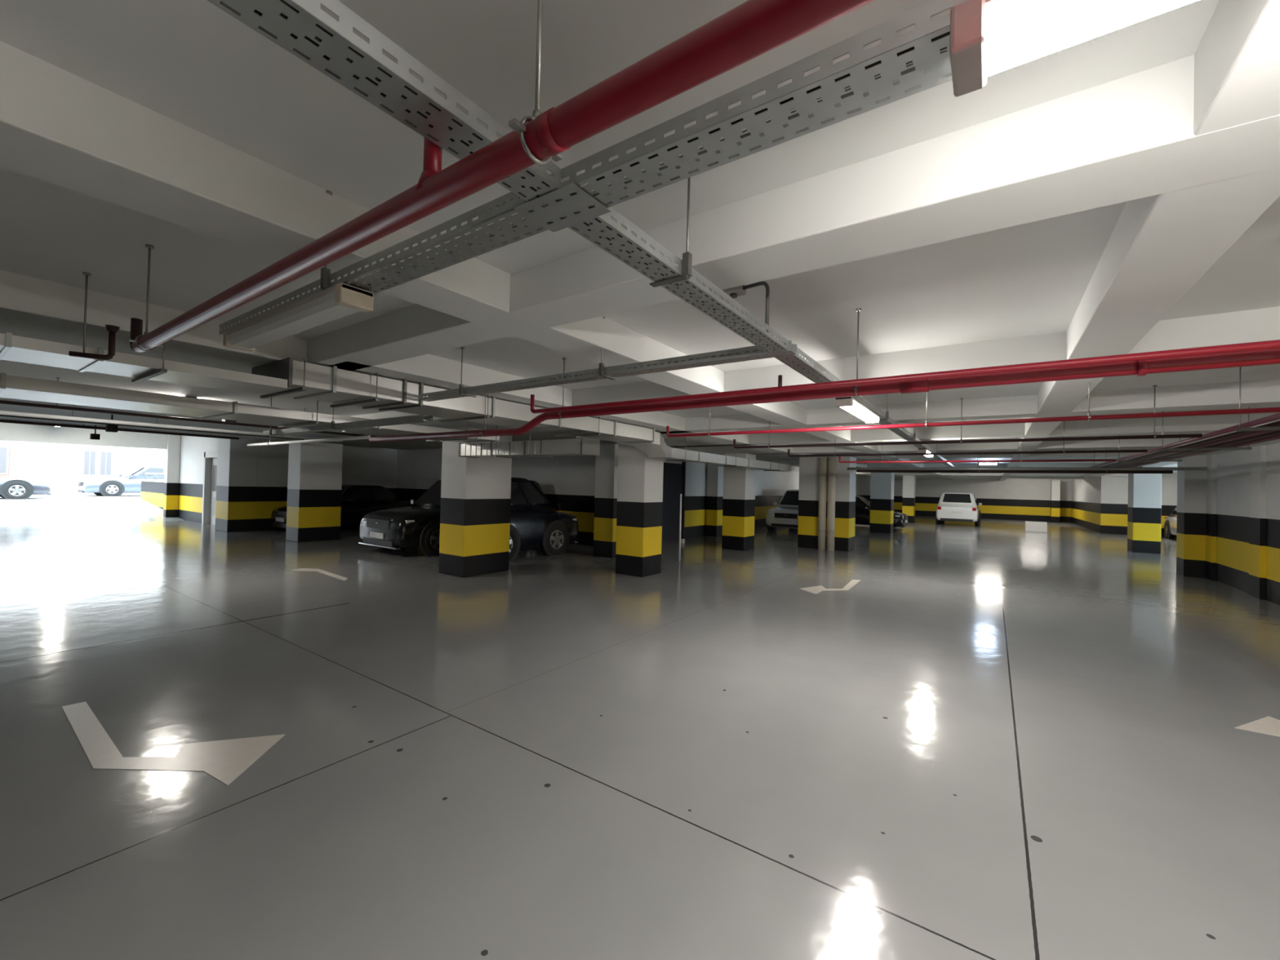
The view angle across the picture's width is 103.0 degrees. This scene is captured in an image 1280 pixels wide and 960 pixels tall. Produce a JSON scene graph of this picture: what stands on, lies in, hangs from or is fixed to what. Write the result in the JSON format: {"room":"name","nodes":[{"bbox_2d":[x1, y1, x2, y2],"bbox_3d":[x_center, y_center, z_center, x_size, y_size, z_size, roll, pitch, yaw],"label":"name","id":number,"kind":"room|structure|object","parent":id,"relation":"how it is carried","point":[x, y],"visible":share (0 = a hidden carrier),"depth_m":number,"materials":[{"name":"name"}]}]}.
{"room":"parking garage","nodes":[
{"label":"parking garage","id":0,"kind":"room"},
{"bbox_2d":[0,422,167,449],"bbox_3d":[-22.501,-0.256,10.667,0.350,3.500,19.950,1,-1,35],"label":"wall","id":1,"kind":"structure","parent":0,"point":[8,431],"depth_m":16.50,"materials":[{"name":"white paint"}]},
{"bbox_2d":[0,499,184,526],"bbox_3d":[-23.976,1.045,11.509,5.500,0.850,19.720,1,-1,35],"label":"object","id":2,"kind":"structure","parent":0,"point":[12,513],"depth_m":17.64,"materials":[{"name":"white"}]},
{"bbox_2d":[163,434,180,517],"bbox_3d":[-16.930,-0.113,18.418,0.300,3.060,0.340,1,-1,35],"label":"concrete column","id":3,"kind":"structure","parent":2,"relation":"on","point":[172,457],"depth_m":18.31,"materials":[{"name":"white paint"}]},
{"bbox_2d":[140,435,217,523],"bbox_3d":[-16.221,-0.118,18.299,11.500,3.100,0.250,1,-1,35],"label":"wall","id":4,"kind":"structure","parent":0,"point":[193,449],"depth_m":17.86,"materials":[{"name":"white paint"}]},
{"bbox_2d":[0,489,141,500],"bbox_3d":[-33.782,0.774,29.410,31.000,0.350,70.000,1,-1,35],"label":"trim","id":5,"kind":"structure","parent":4,"relation":"attached to","point":[57,495],"depth_m":22.26,"materials":[{"name":"white"}]},
{"bbox_2d":[0,440,18,479],"bbox_3d":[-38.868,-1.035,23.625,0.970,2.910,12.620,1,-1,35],"label":"brick building","id":6,"kind":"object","parent":5,"relation":"on","point":[8,449],"visible":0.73,"depth_m":28.32,"materials":[{"name":"white"}]},
{"bbox_2d":[0,478,52,499],"bbox_3d":[-24.850,0.037,18.398,1.960,1.415,4.646,1,-1,35],"label":"car","id":7,"kind":"object","parent":5,"relation":"on","point":[10,489],"visible":1,"depth_m":19.15,"materials":[{"name":"paint"}]},
{"bbox_2d":[17,441,165,489],"bbox_3d":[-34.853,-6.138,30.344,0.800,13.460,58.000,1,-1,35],"label":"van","id":8,"kind":"object","parent":5,"relation":"on","point":[37,461],"visible":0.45,"depth_m":31.14,"materials":[{"name":"paint"}]},
{"bbox_2d":[76,466,164,496],"bbox_3d":[-23.996,0.084,24.908,1.960,1.515,4.646,1,-1,35],"label":"car","id":9,"kind":"object","parent":5,"relation":"on","point":[131,482],"visible":0.58,"depth_m":23.58,"materials":[{"name":"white metal"}]},
{"bbox_2d":[145,472,164,480],"bbox_3d":[-19.042,-0.122,20.243,4.550,0.301,0.044,1,-1,35],"label":"handrail","id":10,"kind":"object","parent":4,"relation":"on","point":[146,473],"visible":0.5,"depth_m":20.85,"materials":[{"name":"white metal"}]},
{"bbox_2d":[201,451,217,524],"bbox_3d":[-13.706,0.276,16.495,1.800,2.390,0.240,1,-1,35],"label":"door","id":11,"kind":"structure","parent":4,"relation":"in","point":[210,468],"depth_m":16.87,"materials":[{"name":"white metal"}]},
{"bbox_2d":[255,439,397,530],"bbox_3d":[-10.387,0.003,16.847,0.250,3.100,4.900,1,-1,35],"label":"wall","id":12,"kind":"structure","parent":0,"point":[361,465],"depth_m":15.77,"materials":[{"name":"white paint"}]},
{"bbox_2d":[395,448,595,546],"bbox_3d":[-4.708,0.274,15.923,10.150,2.805,0.250,1,-1,35],"label":"wall","id":13,"kind":"structure","parent":0,"point":[569,481],"depth_m":14.27,"materials":[{"name":"white paint"}]},
{"bbox_2d":[0,515,1279,959],"bbox_3d":[1.671,1.969,15.206,32.500,0.300,55.000,1,-1,35],"label":"floor","id":14,"kind":"structure","parent":0,"point":[1003,740],"depth_m":3.08,"materials":[{"name":"grey concrete"}]},
{"bbox_2d":[62,702,285,785],"bbox_3d":[-3.034,1.563,3.068,1.957,0.002,0.576,1,-1,13],"label":"arrow marking","id":15,"kind":"object","parent":14,"relation":"on","point":[225,760],"depth_m":2.92,"materials":[{"name":"white paint"}]},
{"bbox_2d":[214,438,257,532],"bbox_3d":[-12.001,-0.035,15.155,1.020,3.060,0.680,1,-1,35],"label":"concrete column","id":16,"kind":"structure","parent":14,"relation":"on","point":[237,462],"depth_m":14.85,"materials":[{"name":"white paint"}]},
{"bbox_2d":[285,442,342,542],"bbox_3d":[-8.469,0.296,13.263,0.710,2.520,1.000,1,-1,35],"label":"concrete column","id":17,"kind":"structure","parent":14,"relation":"on","point":[314,482],"depth_m":12.97,"materials":[{"name":"white paint"}]},
{"bbox_2d":[292,568,347,580],"bbox_3d":[-5.306,1.574,8.530,1.690,0.002,0.350,1,-1,35],"label":"arrow marking","id":18,"kind":"object","parent":14,"relation":"on","point":[337,576],"depth_m":8.72,"materials":[{"name":"white paint"}]},
{"bbox_2d":[269,484,414,528],"bbox_3d":[-9.344,0.895,16.398,1.900,1.485,3.946,1,-1,35],"label":"parked car","id":19,"kind":"object","parent":14,"relation":"on","point":[357,501],"visible":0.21,"depth_m":15.90,"materials":[{"name":"black paint"}]},
{"bbox_2d":[274,510,286,518],"bbox_3d":[-10.439,0.998,14.817,0.835,0.180,0.072,1,-1,35],"label":"grille","id":20,"kind":"object","parent":19,"relation":"attached to","point":[277,513],"depth_m":14.78,"materials":[{"name":"black plastic"}]},
{"bbox_2d":[358,480,554,556],"bbox_3d":[-4.288,0.835,12.595,2.020,1.755,4.496,1,-1,35],"label":"suv","id":21,"kind":"object","parent":14,"relation":"on","point":[419,524],"visible":0.4,"depth_m":10.77,"materials":[{"name":"black paint"}]},
{"bbox_2d":[366,518,390,529],"bbox_3d":[-5.540,0.933,10.788,0.893,0.180,0.072,1,-1,35],"label":"grille","id":22,"kind":"object","parent":21,"relation":"attached to","point":[371,523],"depth_m":10.75,"materials":[{"name":"black plastic"}]},
{"bbox_2d":[410,499,417,504],"bbox_3d":[-5.529,0.537,12.447,0.140,0.130,0.100,1,-1,35],"label":"mirror","id":23,"kind":"object","parent":21,"relation":"attached to","point":[412,501],"depth_m":12.40,"materials":[{"name":"black paint"}]},
{"bbox_2d":[438,426,512,577],"bbox_3d":[-2.923,0.378,9.099,0.690,2.520,0.980,1,-1,35],"label":"concrete column","id":24,"kind":"structure","parent":14,"relation":"on","point":[476,492],"depth_m":8.77,"materials":[{"name":"white paint"}]},
{"bbox_2d":[439,477,578,561],"bbox_3d":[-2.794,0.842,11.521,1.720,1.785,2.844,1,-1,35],"label":"suv","id":25,"kind":"object","parent":14,"relation":"on","point":[534,521],"visible":0.42,"depth_m":11.05,"materials":[{"name":"blue paint"}]},
{"bbox_2d":[554,503,561,509],"bbox_3d":[-1.848,0.595,11.494,0.140,0.130,0.100,1,-1,35],"label":"mirror","id":26,"kind":"object","parent":25,"relation":"attached to","point":[557,506],"depth_m":11.45,"materials":[{"name":"blue paint"}]},
{"bbox_2d":[593,444,618,558],"bbox_3d":[-0.666,0.460,11.574,0.550,2.520,0.500,1,-1,35],"label":"concrete column","id":27,"kind":"structure","parent":14,"relation":"on","point":[606,464],"depth_m":11.33,"materials":[{"name":"white paint"}]},
{"bbox_2d":[615,437,663,577],"bbox_3d":[0.000,0.450,9.363,0.600,2.520,0.620,1,-1,35],"label":"concrete column","id":28,"kind":"structure","parent":14,"relation":"on","point":[640,476],"depth_m":9.12,"materials":[{"name":"white paint"}]},
{"bbox_2d":[678,493,681,560],"bbox_3d":[0.872,1.026,11.041,0.038,1.450,0.040,1,-1,35],"label":"post","id":29,"kind":"object","parent":14,"relation":"on","point":[680,515],"visible":1,"depth_m":11.03,"materials":[{"name":"metal"}]},
{"bbox_2d":[706,463,723,536],"bbox_3d":[2.553,0.601,17.066,0.400,2.520,0.600,1,-1,35],"label":"concrete column","id":30,"kind":"structure","parent":14,"relation":"on","point":[715,473],"depth_m":16.83,"materials":[{"name":"white paint"}]},
{"bbox_2d":[721,453,755,551],"bbox_3d":[2.628,0.561,13.507,0.630,2.520,0.670,1,-1,35],"label":"concrete column","id":31,"kind":"structure","parent":14,"relation":"on","point":[739,482],"depth_m":13.24,"materials":[{"name":"white paint"}]},
{"bbox_2d":[765,489,799,530],"bbox_3d":[6.561,1.228,20.413,1.910,1.665,4.346,1,-1,35],"label":"suv","id":32,"kind":"object","parent":14,"relation":"on","point":[785,515],"visible":0.5,"depth_m":18.96,"materials":[{"name":"white paint"}]},
{"bbox_2d":[774,512,797,519],"bbox_3d":[5.352,1.315,18.667,0.840,0.180,0.072,1,-1,35],"label":"grille","id":33,"kind":"object","parent":32,"relation":"attached to","point":[777,515],"depth_m":18.64,"materials":[{"name":"black plastic"}]},
{"bbox_2d":[797,456,856,551],"bbox_3d":[5.201,0.629,14.171,1.350,2.520,0.750,1,-1,35],"label":"concrete column","id":34,"kind":"structure","parent":14,"relation":"on","point":[809,467],"depth_m":13.94,"materials":[{"name":"white paint"}]},
{"bbox_2d":[817,457,826,550],"bbox_3d":[4.926,0.638,13.747,0.211,2.480,0.214,1,-1,35],"label":"downpipe","id":35,"kind":"object","parent":34,"relation":"attached to","point":[823,460],"visible":1,"depth_m":13.66,"materials":[{"name":"beige plastic"}]},
{"bbox_2d":[826,457,835,551],"bbox_3d":[5.115,0.641,13.616,0.211,2.480,0.214,1,-1,35],"label":"downpipe","id":36,"kind":"object","parent":34,"relation":"attached to","point":[830,530],"visible":1,"depth_m":13.53,"materials":[{"name":"beige plastic"}]},
{"bbox_2d":[800,579,860,594],"bbox_3d":[3.337,1.778,8.499,1.806,0.002,0.510,2,-1,-37],"label":"arrow marking","id":37,"kind":"object","parent":14,"relation":"on","point":[815,589],"depth_m":8.28,"materials":[{"name":"white paint"}]},
{"bbox_2d":[869,472,894,533],"bbox_3d":[9.587,0.803,20.163,0.750,2.520,0.700,1,-1,35],"label":"concrete column","id":38,"kind":"structure","parent":14,"relation":"on","point":[882,484],"depth_m":19.88,"materials":[{"name":"white paint"}]},
{"bbox_2d":[855,495,908,528],"bbox_3d":[9.472,1.422,22.596,4.246,1.465,1.910,1,-1,35],"label":"parked car","id":39,"kind":"object","parent":14,"relation":"on","point":[862,504],"visible":0.29,"depth_m":21.57,"materials":[{"name":"black paint"}]},
{"bbox_2d":[902,475,915,522],"bbox_3d":[14.478,1.004,27.416,0.550,2.520,0.600,1,-1,35],"label":"concrete column","id":40,"kind":"structure","parent":14,"relation":"on","point":[908,481],"depth_m":27.16,"materials":[{"name":"white paint"}]},
{"bbox_2d":[935,492,982,526],"bbox_3d":[16.808,1.515,26.831,1.980,1.725,4.546,1,-1,35],"label":"suv","id":41,"kind":"object","parent":14,"relation":"on","point":[952,506],"visible":0.99,"depth_m":25.07,"materials":[{"name":"white paint"}]},
{"bbox_2d":[1025,520,1047,532],"bbox_3d":[17.590,2.071,22.621,0.750,0.420,0.500,1,-1,35],"label":"carton","id":42,"kind":"object","parent":14,"relation":"on","point":[1041,526],"visible":0.99,"depth_m":22.43,"materials":[{"name":"white cardboard"}]},
{"bbox_2d":[1050,480,1060,522],"bbox_3d":[25.065,1.293,30.730,0.400,2.520,0.700,1,-1,35],"label":"concrete column","id":43,"kind":"structure","parent":14,"relation":"on","point":[1055,485],"depth_m":30.45,"materials":[{"name":"white paint"}]},
{"bbox_2d":[1127,466,1161,553],"bbox_3d":[14.960,0.871,15.109,0.600,2.520,0.700,1,-1,35],"label":"concrete column","id":44,"kind":"structure","parent":14,"relation":"on","point":[1144,490],"depth_m":14.85,"materials":[{"name":"white paint"}]},
{"bbox_2d":[1163,506,1177,539],"bbox_3d":[20.922,1.621,18.682,1.910,1.515,4.246,1,-1,35],"label":"parked car","id":45,"kind":"object","parent":14,"relation":"on","point":[1170,525],"visible":0.22,"depth_m":19.89,"materials":[{"name":"white paint"}]},
{"bbox_2d":[1234,715,1279,737],"bbox_3d":[4.671,1.751,3.516,0.900,0.002,0.497,2,-1,-20],"label":"arrow marking","id":46,"kind":"object","parent":14,"relation":"on","point":[1268,725],"depth_m":3.60,"materials":[{"name":"white paint"}]},
{"bbox_2d":[0,0,1279,480],"bbox_3d":[1.207,-1.041,15.611,33.800,0.705,55.000,1,-1,35],"label":"ceiling","id":47,"kind":"structure","parent":0,"point":[1117,192],"depth_m":1.93,"materials":[{"name":"white paint"}]},
{"bbox_2d":[68,271,119,359],"bbox_3d":[-3.025,-0.909,2.829,0.191,0.469,0.058,2,-1,-39],"label":"pipe","id":48,"kind":"object","parent":47,"relation":"hanging from","point":[112,330],"visible":1,"depth_m":2.82,"materials":[{"name":"metal"}]},
{"bbox_2d":[89,425,100,439],"bbox_3d":[-12.619,-1.103,11.794,0.140,0.326,0.140,1,-1,35],"label":"junction box","id":49,"kind":"object","parent":47,"relation":"hanging from","point":[95,436],"visible":1,"depth_m":11.76,"materials":[{"name":"black plastic"}]},
{"bbox_2d":[105,414,117,432],"bbox_3d":[-9.911,-1.065,9.556,0.140,0.326,0.140,1,-1,35],"label":"junction box","id":50,"kind":"object","parent":47,"relation":"hanging from","point":[108,428],"visible":0.84,"depth_m":9.52,"materials":[{"name":"black plastic"}]},
{"bbox_2d":[0,419,239,439],"bbox_3d":[-13.614,-1.260,10.176,0.060,0.094,9.200,1,-1,35],"label":"pipe","id":51,"kind":"object","parent":47,"relation":"hanging from","point":[1,420],"visible":1,"depth_m":11.84,"materials":[{"name":"metal"}]},
{"bbox_2d":[0,332,287,394],"bbox_3d":[-4.138,-0.842,2.033,0.701,0.265,4.600,1,-1,35],"label":"duct","id":52,"kind":"object","parent":47,"relation":"hanging from","point":[12,348],"visible":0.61,"depth_m":3.19,"materials":[{"name":"metal"}]},
{"bbox_2d":[0,414,304,439],"bbox_3d":[-10.326,-1.139,7.900,0.060,0.234,9.200,1,-1,35],"label":"pipe","id":53,"kind":"object","parent":47,"relation":"hanging from","point":[0,415],"visible":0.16,"depth_m":9.41,"materials":[{"name":"black metal"}]},
{"bbox_2d":[0,404,342,442],"bbox_3d":[-8.847,-1.067,6.875,0.060,0.334,9.200,1,-1,35],"label":"pipe","id":54,"kind":"object","parent":47,"relation":"hanging from","point":[2,412],"visible":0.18,"depth_m":8.10,"materials":[{"name":"white metal"}]},
{"bbox_2d":[0,377,373,435],"bbox_3d":[-7.038,-1.023,5.624,0.040,0.364,9.200,1,-1,35],"label":"pipe","id":55,"kind":"object","parent":47,"relation":"hanging from","point":[2,402],"visible":0.71,"depth_m":6.56,"materials":[{"name":"metal"}]},
{"bbox_2d":[222,418,236,422],"bbox_3d":[-6.145,-0.999,7.619,0.140,0.326,0.140,1,-1,35],"label":"junction box","id":56,"kind":"object","parent":47,"relation":"hanging from","point":[227,420],"visible":0.09,"depth_m":7.57,"materials":[{"name":"black plastic"}]},
{"bbox_2d":[0,372,499,442],"bbox_3d":[-4.689,-0.801,4.480,0.971,0.315,8.000,1,-1,35],"label":"cable tray","id":57,"kind":"object","parent":47,"relation":"hanging from","point":[13,387],"visible":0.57,"depth_m":4.71,"materials":[{"name":"metal"}]},
{"bbox_2d":[246,435,371,446],"bbox_3d":[-5.067,-0.839,7.599,4.000,0.594,0.096,1,-1,35],"label":"pipe","id":58,"kind":"object","parent":47,"relation":"hanging from","point":[366,437],"visible":0.88,"depth_m":7.33,"materials":[{"name":"metal"}]},
{"bbox_2d":[262,397,432,435],"bbox_3d":[-3.305,-0.826,5.487,3.500,0.585,0.161,1,-1,35],"label":"cable tray","id":59,"kind":"object","parent":47,"relation":"hanging from","point":[417,418],"visible":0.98,"depth_m":5.20,"materials":[{"name":"metal"}]},
{"bbox_2d":[251,356,654,443],"bbox_3d":[-1.480,-0.745,6.035,0.801,0.238,4.992,1,-1,35],"label":"air duct","id":60,"kind":"object","parent":47,"relation":"hanging from","point":[307,380],"visible":0.92,"depth_m":4.72,"materials":[{"name":"metal"}]},
{"bbox_2d":[128,0,873,352],"bbox_3d":[0.317,-0.834,0.595,6.976,0.513,0.119,1,-1,35],"label":"pipe","id":61,"kind":"object","parent":47,"relation":"hanging from","point":[752,28],"visible":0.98,"depth_m":0.90,"materials":[{"name":"metal"}]},
{"bbox_2d":[457,425,599,458],"bbox_3d":[-1.659,-0.587,7.267,2.514,0.535,0.441,1,-1,35],"label":"air duct","id":62,"kind":"object","parent":47,"relation":"hanging from","point":[583,446],"visible":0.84,"depth_m":6.96,"materials":[{"name":"metal"}]},
{"bbox_2d":[207,0,962,473],"bbox_3d":[4.934,-0.693,8.769,0.161,0.385,24.000,1,-1,35],"label":"cable tray","id":63,"kind":"object","parent":47,"relation":"hanging from","point":[271,24],"visible":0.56,"depth_m":1.03,"materials":[{"name":"metal"}]},
{"bbox_2d":[513,182,611,232],"bbox_3d":[-0.206,-0.716,1.348,0.210,0.002,0.150,1,-1,35],"label":"plate","id":64,"kind":"object","parent":63,"relation":"attached to","point":[581,200],"visible":1,"depth_m":1.34,"materials":[{"name":"metal"}]},
{"bbox_2d":[253,8,912,441],"bbox_3d":[4.730,-0.534,8.540,0.025,0.026,23.200,1,-1,35],"label":"power cable","id":65,"kind":"object","parent":63,"relation":"in","point":[255,11],"visible":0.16,"depth_m":1.03,"materials":[{"name":"black rubber"}]},
{"bbox_2d":[280,0,913,439],"bbox_3d":[4.763,-0.532,8.518,0.035,0.022,23.200,1,-1,35],"label":"power cable","id":66,"kind":"object","parent":63,"relation":"in","point":[282,1],"visible":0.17,"depth_m":0.98,"materials":[{"name":"black rubber"}]},
{"bbox_2d":[835,396,879,423],"bbox_3d":[1.894,-0.590,4.386,0.124,0.072,1.180,1,-1,35],"label":"tube light","id":67,"kind":"object","parent":63,"relation":"attached to","point":[850,404],"visible":0.95,"depth_m":4.17,"materials":[{"name":"white plastic"}]},
{"bbox_2d":[918,448,933,457],"bbox_3d":[4.952,-0.466,8.811,0.124,0.072,1.200,1,-1,35],"label":"tube light","id":68,"kind":"object","parent":63,"relation":"attached to","point":[920,450],"visible":0.74,"depth_m":8.34,"materials":[{"name":"white plastic"}]},
{"bbox_2d":[924,449,933,457],"bbox_3d":[4.952,-0.457,8.810,0.114,0.046,1.110,1,-1,35],"label":"diffuser","id":69,"kind":"object","parent":68,"relation":"attached to","point":[927,451],"depth_m":9.00,"materials":[{"name":"white plastic"}]},
{"bbox_2d":[219,0,965,335],"bbox_3d":[0.614,-0.890,0.780,6.700,0.384,0.161,1,-1,35],"label":"cable tray","id":70,"kind":"object","parent":47,"relation":"hanging from","point":[931,67],"visible":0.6,"depth_m":1.07,"materials":[{"name":"metal"}]},
{"bbox_2d":[222,282,373,351],"bbox_3d":[-1.558,-0.697,2.258,1.210,0.072,0.124,1,-1,35],"label":"tube light","id":71,"kind":"object","parent":70,"relation":"attached to","point":[341,300],"visible":1,"depth_m":2.11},
{"bbox_2d":[595,31,950,180],"bbox_3d":[1.588,-0.706,0.083,4.100,0.024,0.034,1,-1,35],"label":"power cable","id":72,"kind":"object","parent":70,"relation":"in","point":[947,33],"visible":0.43,"depth_m":0.95,"materials":[{"name":"black rubber"}]},
{"bbox_2d":[949,0,1197,97],"bbox_3d":[0.982,-0.658,0.456,1.200,0.072,0.109,1,-1,35],"label":"tube light","id":73,"kind":"object","parent":70,"relation":"attached to","point":[988,37],"visible":1,"depth_m":0.73,"materials":[{"name":"white plastic"}]},
{"bbox_2d":[986,0,1197,76],"bbox_3d":[0.982,-0.649,0.456,1.110,0.046,0.099,1,-1,35],"label":"diffuser","id":74,"kind":"object","parent":73,"relation":"attached to","point":[1019,32],"depth_m":0.71,"materials":[{"name":"white plastic"}]},
{"bbox_2d":[418,315,796,401],"bbox_3d":[-0.571,-0.881,3.647,3.370,0.390,0.161,1,-1,35],"label":"cable tray","id":75,"kind":"object","parent":47,"relation":"hanging from","point":[750,353],"visible":1,"depth_m":3.33,"materials":[{"name":"metal"}]},
{"bbox_2d":[421,350,795,401],"bbox_3d":[-0.572,-0.696,3.649,3.370,0.002,0.090,1,-1,35],"label":"tray","id":76,"kind":"object","parent":75,"relation":"on","point":[611,375],"depth_m":3.30,"materials":[{"name":"metal"}]},
{"bbox_2d":[620,431,791,471],"bbox_3d":[2.020,-0.506,11.173,0.600,0.430,7.350,1,-1,35],"label":"air duct","id":77,"kind":"object","parent":47,"relation":"hanging from","point":[659,449],"visible":0.91,"depth_m":9.68,"materials":[{"name":"metal"}]},
{"bbox_2d":[723,281,769,332],"bbox_3d":[0.576,-0.902,2.716,0.264,0.314,0.100,1,-1,35],"label":"pipe","id":78,"kind":"object","parent":47,"relation":"attached to","point":[735,291],"visible":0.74,"depth_m":2.70,"materials":[{"name":"grey metal"}]},
{"bbox_2d":[368,307,1279,441],"bbox_3d":[0.726,-0.719,3.495,9.800,0.656,0.120,1,-1,35],"label":"pipe","id":79,"kind":"object","parent":47,"relation":"hanging from","point":[1264,357],"visible":0.84,"depth_m":2.87,"materials":[{"name":"metal"}]},
{"bbox_2d":[530,339,1279,413],"bbox_3d":[1.846,-0.607,2.450,6.767,0.162,0.034,1,-1,35],"label":"pipe","id":80,"kind":"object","parent":79,"relation":"attached to","point":[1268,344],"visible":1,"depth_m":2.57,"materials":[{"name":"red metal"}]},
{"bbox_2d":[733,385,1202,448],"bbox_3d":[3.343,-0.689,6.160,4.767,0.530,0.088,1,-1,35],"label":"pipe","id":81,"kind":"object","parent":47,"relation":"hanging from","point":[1154,436],"visible":0.96,"depth_m":5.72,"materials":[{"name":"metal"}]},
{"bbox_2d":[787,421,1147,457],"bbox_3d":[4.561,-0.641,7.809,4.637,0.530,0.088,1,-1,35],"label":"pipe","id":82,"kind":"object","parent":47,"relation":"hanging from","point":[1064,451],"visible":0.92,"depth_m":7.48,"materials":[{"name":"metal"}]},
{"bbox_2d":[666,382,1279,437],"bbox_3d":[2.347,-0.738,4.843,4.907,0.510,0.088,1,-1,35],"label":"pipe","id":83,"kind":"object","parent":47,"relation":"hanging from","point":[1267,410],"visible":0.91,"depth_m":4.28,"materials":[{"name":"metal"}]},
{"bbox_2d":[838,437,1115,462],"bbox_3d":[5.863,-0.587,9.340,4.237,0.540,0.088,1,-1,35],"label":"pipe","id":84,"kind":"object","parent":47,"relation":"hanging from","point":[839,457],"visible":0.93,"depth_m":9.12,"materials":[{"name":"metal"}]},
{"bbox_2d":[977,457,999,465],"bbox_3d":[9.832,-0.566,14.378,0.500,0.278,0.124,1,-1,35],"label":"tube light","id":85,"kind":"object","parent":47,"relation":"hanging from","point":[979,463],"visible":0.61,"depth_m":14.32,"materials":[{"name":"white plastic"}]},
{"bbox_2d":[979,462,996,464],"bbox_3d":[9.829,-0.454,14.376,0.410,0.046,0.114,1,-1,35],"label":"diffuser","id":86,"kind":"object","parent":85,"relation":"attached to","point":[980,463],"depth_m":14.33,"materials":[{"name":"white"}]},
{"bbox_2d":[856,448,1173,473],"bbox_3d":[8.318,-0.462,12.016,6.000,0.612,0.132,1,-1,35],"label":"pipe","id":87,"kind":"object","parent":47,"relation":"hanging from","point":[857,471],"visible":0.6,"depth_m":11.55,"materials":[{"name":"metal"}]},
{"bbox_2d":[847,454,1207,470],"bbox_3d":[7.264,-0.502,10.315,5.800,0.622,0.112,1,-1,35],"label":"pipe","id":88,"kind":"object","parent":47,"relation":"hanging from","point":[977,468],"visible":0.91,"depth_m":9.89,"materials":[{"name":"metal"}]},
{"bbox_2d":[1089,366,1279,466],"bbox_3d":[7.178,-0.583,6.849,0.720,0.545,9.400,1,-1,35],"label":"cable tray","id":89,"kind":"object","parent":47,"relation":"hanging from","point":[1245,435],"visible":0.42,"depth_m":5.55,"materials":[{"name":"grey metal"}]},
{"bbox_2d":[663,458,862,538],"bbox_3d":[7.819,0.680,25.340,0.250,2.805,29.800,1,-1,35],"label":"wall","id":90,"kind":"structure","parent":0,"point":[771,486],"depth_m":17.04,"materials":[{"name":"white paint"}]},
{"bbox_2d":[662,461,685,542],"bbox_3d":[0.856,0.606,14.956,0.110,2.380,1.760,1,-1,35],"label":"door","id":91,"kind":"structure","parent":90,"relation":"in","point":[673,474],"depth_m":15.15,"materials":[{"name":"blue paint"}]},
{"bbox_2d":[862,475,1071,522],"bbox_3d":[21.370,1.105,34.262,12.200,2.805,0.300,1,-1,35],"label":"wall","id":92,"kind":"structure","parent":0,"point":[1010,499],"depth_m":32.84,"materials":[{"name":"white paint"}]},
{"bbox_2d":[1071,476,1106,533],"bbox_3d":[23.279,1.059,26.560,0.200,2.805,10.200,1,-1,35],"label":"wall","id":93,"kind":"structure","parent":0,"point":[1089,494],"depth_m":24.81,"materials":[{"name":"white paint"}]},
{"bbox_2d":[1106,476,1177,537],"bbox_3d":[22.459,0.976,21.110,4.650,2.805,0.300,1,-1,35],"label":"wall","id":94,"kind":"structure","parent":0,"point":[1117,486],"depth_m":22.02,"materials":[{"name":"white paint"}]},
{"bbox_2d":[1176,442,1279,605],"bbox_3d":[3.402,0.262,-1.386,0.620,2.805,29.600,1,-1,35],"label":"wall","id":95,"kind":"structure","parent":0,"point":[1228,530],"depth_m":9.30,"materials":[{"name":"paint"}]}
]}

